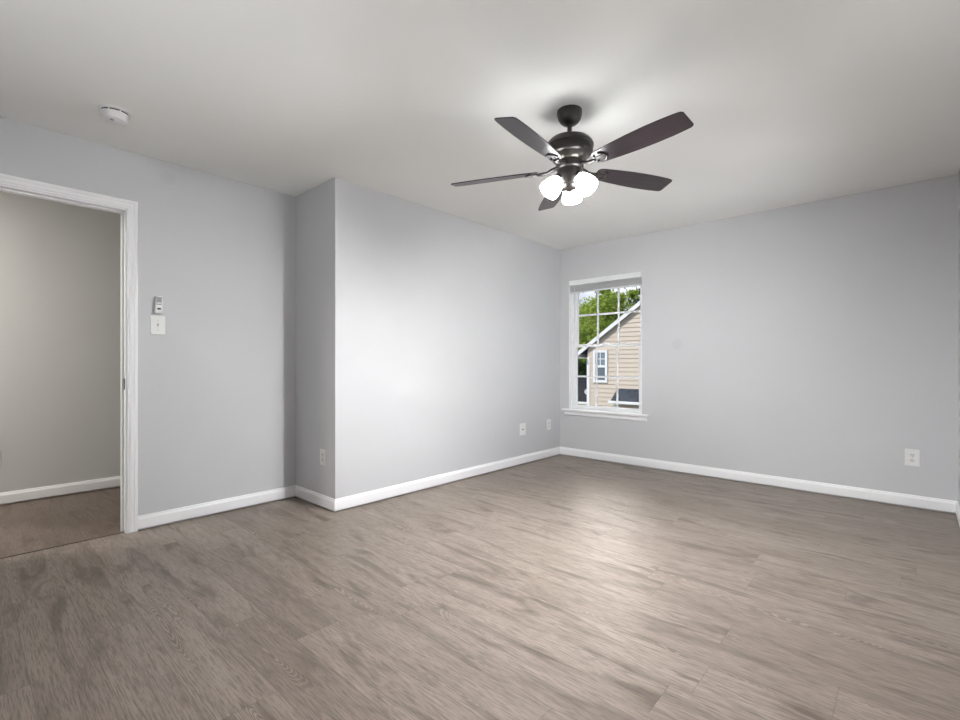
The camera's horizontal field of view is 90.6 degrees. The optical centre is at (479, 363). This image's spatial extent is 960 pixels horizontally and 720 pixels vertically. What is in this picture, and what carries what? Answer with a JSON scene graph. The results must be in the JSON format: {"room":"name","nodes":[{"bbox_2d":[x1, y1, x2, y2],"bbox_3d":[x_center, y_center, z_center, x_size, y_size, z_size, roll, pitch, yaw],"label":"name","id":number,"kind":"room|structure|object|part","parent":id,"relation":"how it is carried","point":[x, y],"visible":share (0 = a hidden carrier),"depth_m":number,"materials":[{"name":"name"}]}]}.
{"room":"empty bedroom","nodes":[
{"label":"empty bedroom","id":0,"kind":"room"},
{"bbox_2d":[0,191,119,504],"bbox_3d":[-3.589,-0.140,3.812,0.140,2.440,5.000,0,0,42],"label":"wall","id":1,"kind":"structure","parent":0,"point":[60,262],"depth_m":3.87,"materials":[{"name":"paint"}]},
{"bbox_2d":[0,476,119,503],"bbox_3d":[-3.721,1.026,3.553,0.013,0.083,4.160,0,0,42],"label":"baseboard","id":2,"kind":"structure","parent":1,"relation":"attached to","point":[40,492],"depth_m":3.86,"materials":[{"name":"white paint"}]},
{"bbox_2d":[0,117,295,529],"bbox_3d":[-2.431,-0.140,2.929,0.120,2.440,2.836,0,0,42],"label":"wall","id":3,"kind":"structure","parent":0,"point":[217,391],"depth_m":3.35,"materials":[{"name":"grey paint"}]},
{"bbox_2d":[0,173,137,532],"bbox_3d":[-2.580,0.018,2.766,0.156,2.124,0.942,0,0,42],"label":"door frame","id":4,"kind":"structure","parent":3,"relation":"in","point":[127,209],"depth_m":3.04,"materials":[{"name":"white paint"}]},
{"bbox_2d":[150,315,164,334],"bbox_3d":[-2.135,-0.257,3.149,0.022,0.126,0.084,0,0,42],"label":"light switch","id":5,"kind":"object","parent":3,"relation":"attached to","point":[157,323],"visible":1,"depth_m":3.15,"materials":[{"name":"white plastic"}]},
{"bbox_2d":[154,296,162,312],"bbox_3d":[-2.131,-0.393,3.148,0.030,0.110,0.043,0,0,42],"label":"remote","id":6,"kind":"object","parent":3,"relation":"attached to","point":[158,302],"visible":1,"depth_m":3.14,"materials":[{"name":"white plastic"}]},
{"bbox_2d":[296,177,559,511],"bbox_3d":[-0.284,-0.140,4.838,0.722,2.440,3.078,0,0,42],"label":"wall","id":7,"kind":"structure","parent":0,"point":[426,337],"depth_m":3.98,"materials":[{"name":"grey paint"}]},
{"bbox_2d":[320,448,325,465],"bbox_3d":[-1.182,0.702,3.568,0.080,0.122,0.009,0,0,42],"label":"wall outlet","id":8,"kind":"object","parent":7,"relation":"attached to","point":[322,451],"visible":1,"depth_m":3.56,"materials":[{"name":"white plastic"}]},
{"bbox_2d":[138,447,559,528],"bbox_3d":[-0.628,1.026,4.363,0.615,0.083,4.044,0,0,42],"label":"baseboard","id":9,"kind":"structure","parent":7,"relation":"attached to","point":[333,504],"depth_m":3.67,"materials":[{"name":"white paint"}]},
{"bbox_2d":[519,423,525,435],"bbox_3d":[0.461,0.705,5.107,0.018,0.128,0.112,0,0,42],"label":"cable plate","id":10,"kind":"object","parent":7,"relation":"attached to","point":[522,427],"visible":1,"depth_m":5.11,"materials":[{"name":"white plastic"}]},
{"bbox_2d":[547,419,550,429],"bbox_3d":[0.794,0.702,5.479,0.009,0.120,0.078,0,0,42],"label":"wall outlet","id":11,"kind":"object","parent":7,"relation":"attached to","point":[548,420],"visible":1,"depth_m":5.48,"materials":[{"name":"white plastic"}]},
{"bbox_2d":[0,455,959,719],"bbox_3d":[-0.843,1.150,2.719,5.671,0.140,7.084,0,0,42],"label":"floor","id":12,"kind":"structure","parent":0,"point":[558,587],"depth_m":2.11,"materials":[{"name":"grey wood"}]},
{"bbox_2d":[0,531,123,558],"bbox_3d":[-2.556,1.079,2.745,0.014,0.004,0.814,0,0,42],"label":"floor strip","id":13,"kind":"object","parent":12,"relation":"on","point":[123,531],"visible":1,"depth_m":2.81,"materials":[{"name":"brown"}]},
{"bbox_2d":[0,0,959,249],"bbox_3d":[-0.843,-1.430,2.719,5.671,0.140,7.084,0,0,42],"label":"ceiling","id":14,"kind":"structure","parent":0,"point":[787,102],"depth_m":2.37,"materials":[{"name":"paint"}]},
{"bbox_2d":[97,104,131,125],"bbox_3d":[-1.968,-1.330,2.559,0.146,0.060,0.146,0,0,42],"label":"smoke detector","id":15,"kind":"object","parent":14,"relation":"attached to","point":[115,115],"visible":1,"depth_m":2.52,"materials":[{"name":"white plastic"}]},
{"bbox_2d":[100,107,128,115],"bbox_3d":[-1.968,-1.347,2.559,0.130,0.009,0.130,0,0,42],"label":"vent","id":16,"kind":"object","parent":15,"relation":"attached to","point":[120,111],"depth_m":2.51,"materials":[{"name":"white plastic"}]},
{"bbox_3d":[-1.968,-1.355,2.559,0.146,0.010,0.146,0,0,42],"label":"plate","id":17,"kind":"part","parent":15,"relation":"part of","materials":[{"name":"white plastic"}]},
{"bbox_2d":[451,104,693,210],"bbox_3d":[0.485,-1.121,2.519,1.264,0.479,1.270,0,0,42],"label":"ceiling fan","id":18,"kind":"object","parent":14,"relation":"hanging from","point":[570,150],"visible":1,"depth_m":2.48,"materials":[{"name":"brown metal"}]},
{"bbox_3d":[0.084,-1.034,2.662,0.495,0.006,0.131,-2,13,15],"label":"blade","id":19,"kind":"part","parent":18,"relation":"part of","materials":[{"name":"brown wood"}]},
{"bbox_3d":[0.244,-1.047,2.219,0.131,0.006,0.495,17,10,34],"label":"blade","id":20,"kind":"part","parent":18,"relation":"part of","materials":[{"name":"brown wood"}]},
{"bbox_3d":[0.460,-1.048,2.968,0.131,0.006,0.495,-14,1,-3],"label":"blade","id":21,"kind":"part","parent":18,"relation":"part of","materials":[{"name":"brown wood"}]},
{"bbox_3d":[0.377,-0.942,2.534,0.113,0.121,0.118,0,0,42],"label":"lamp shade","id":22,"kind":"part","parent":18,"relation":"part of","materials":[{"name":"white glass"}]},
{"bbox_3d":[0.511,-0.942,2.658,0.112,0.121,0.120,0,0,42],"label":"lamp shade","id":23,"kind":"part","parent":18,"relation":"part of","materials":[{"name":"white glass"}]},
{"bbox_3d":[0.544,-0.953,2.488,0.064,0.069,0.054,0,0,42],"label":"bulb","id":24,"kind":"part","parent":18,"relation":"part of","materials":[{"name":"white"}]},
{"bbox_3d":[0.551,-0.942,2.479,0.121,0.121,0.109,0,0,42],"label":"lamp shade","id":25,"kind":"part","parent":18,"relation":"part of","materials":[{"name":"white glass"}]},
{"bbox_3d":[0.867,-1.048,2.705,0.495,0.006,0.131,0,-14,-21],"label":"blade","id":26,"kind":"part","parent":18,"relation":"part of","materials":[{"name":"brown wood"}]},
{"bbox_3d":[0.743,-1.054,2.236,0.131,0.006,0.495,18,-12,-38],"label":"blade","id":27,"kind":"part","parent":18,"relation":"part of","materials":[{"name":"brown wood"}]},
{"bbox_2d":[560,174,957,513],"bbox_3d":[2.258,-0.140,4.577,3.589,2.440,0.160,0,0,42],"label":"wall","id":28,"kind":"structure","parent":0,"point":[817,341],"depth_m":4.04,"materials":[{"name":"grey paint"}]},
{"bbox_2d":[562,271,648,420],"bbox_3d":[1.410,-0.185,5.318,1.036,1.571,0.203,0,0,42],"label":"window","id":29,"kind":"structure","parent":28,"relation":"in","point":[578,410],"depth_m":5.42,"materials":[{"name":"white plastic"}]},
{"bbox_2d":[570,272,641,298],"bbox_3d":[1.387,-0.858,5.294,0.870,0.216,0.057,0,0,42],"label":"window blind","id":30,"kind":"object","parent":29,"relation":"attached to","point":[635,282],"visible":0.95,"depth_m":5.26,"materials":[{"name":"white plastic"}]},
{"bbox_3d":[1.391,-0.834,5.298,0.854,0.016,0.030,0,0,42],"label":"rail","id":31,"kind":"part","parent":30,"relation":"part of","materials":[{"name":"white plastic"}]},
{"bbox_3d":[1.444,-0.221,5.356,0.886,1.498,0.102,0,0,42],"label":"frame","id":32,"kind":"part","parent":29,"relation":"part of","materials":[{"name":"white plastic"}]},
{"bbox_3d":[1.425,0.146,5.336,0.830,0.744,0.028,0,0,42],"label":"sash","id":33,"kind":"part","parent":29,"relation":"part of","materials":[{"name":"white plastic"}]},
{"bbox_3d":[1.446,-0.567,5.358,0.830,0.750,0.028,0,0,42],"label":"sash","id":34,"kind":"part","parent":29,"relation":"part of","materials":[{"name":"white plastic"}]},
{"bbox_2d":[560,447,956,512],"bbox_3d":[2.185,1.026,4.526,3.349,0.083,0.013,0,0,42],"label":"baseboard","id":35,"kind":"structure","parent":28,"relation":"attached to","point":[848,491],"depth_m":4.12,"materials":[{"name":"white paint"}]},
{"bbox_2d":[905,449,919,466],"bbox_3d":[3.244,0.705,3.564,0.083,0.127,0.009,0,0,42],"label":"wall outlet","id":36,"kind":"object","parent":28,"relation":"attached to","point":[912,456],"visible":1,"depth_m":3.56,"materials":[{"name":"white plastic"}]},
{"bbox_2d":[958,168,959,504],"bbox_3d":[1.555,-0.140,1.244,0.140,2.440,5.714,0,0,42],"label":"wall","id":37,"kind":"structure","parent":0,"point":[959,168],"depth_m":3.30,"materials":[{"name":"grey paint"}]},
{"bbox_2d":[956,501,959,525],"bbox_3d":[1.545,1.026,1.348,0.013,0.083,5.574,0,0,42],"label":"baseboard","id":38,"kind":"structure","parent":37,"relation":"attached to","point":[957,503],"depth_m":3.27,"materials":[{"name":"white paint"}]},
{"label":"outside","id":39,"kind":"structure","parent":0,"visible":0},
{"bbox_3d":[24.643,4.180,41.891,100.000,0.200,84.876,0,0,42],"label":"ground","id":40,"kind":"structure","parent":39,"visible":0},
{"bbox_2d":[578,378,586,404],"bbox_3d":[4.512,2.370,20.356,2.690,3.420,2.230,0,0,42],"label":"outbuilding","id":41,"kind":"structure","parent":40,"relation":"on","point":[582,382],"depth_m":20.28,"materials":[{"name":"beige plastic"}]},
{"bbox_2d":[578,358,586,377],"bbox_3d":[5.082,1.873,22.970,2.763,4.430,2.147,0,0,23],"label":"bush","id":42,"kind":"object","parent":40,"relation":"on","point":[582,367],"visible":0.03,"depth_m":22.63,"materials":[{"name":"green plant"}]},
{"bbox_2d":[578,292,596,362],"bbox_3d":[4.346,-0.231,26.483,5.742,8.632,4.880,0,0,35],"label":"leafy tree","id":43,"kind":"object","parent":40,"relation":"on","point":[584,338],"visible":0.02,"depth_m":25.16,"materials":[{"name":"green plant"}]},
{"bbox_2d":[579,301,596,337],"bbox_3d":[9.316,-0.507,38.968,5.302,9.182,6.129,0,0,-21],"label":"leafy tree","id":44,"kind":"object","parent":40,"relation":"on","point":[587,321],"visible":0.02,"depth_m":37.78,"materials":[{"name":"green plant"}]},
{"bbox_2d":[578,301,639,412],"bbox_3d":[10.543,-0.120,16.544,11.180,8.400,9.940,0,0,42],"label":"house","id":45,"kind":"structure","parent":40,"relation":"on","point":[628,356],"depth_m":16.00,"materials":[{"name":"beige plastic"}]},
{"bbox_3d":[4.170,0.347,16.439,0.370,0.435,0.010,0,0,42],"label":"pane","id":46,"kind":"part","parent":45,"relation":"part of","materials":[{"name":"grey glass"}]},
{"bbox_3d":[4.170,-0.168,16.439,0.370,0.435,0.010,0,0,42],"label":"pane","id":47,"kind":"part","parent":45,"relation":"part of","materials":[{"name":"blue"}]},
{"bbox_2d":[579,289,639,342],"bbox_3d":[7.868,-0.856,29.321,6.057,9.881,4.852,0,0,34],"label":"leafy tree","id":48,"kind":"object","parent":40,"relation":"on","point":[608,304],"visible":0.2,"depth_m":28.41,"materials":[{"name":"green plant"}]},
{"bbox_2d":[616,287,639,317],"bbox_3d":[11.481,-1.265,32.181,5.945,10.698,4.576,0,0,25],"label":"leafy tree","id":49,"kind":"object","parent":40,"relation":"on","point":[635,301],"visible":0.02,"depth_m":32.62,"materials":[{"name":"green plant"}]}
]}

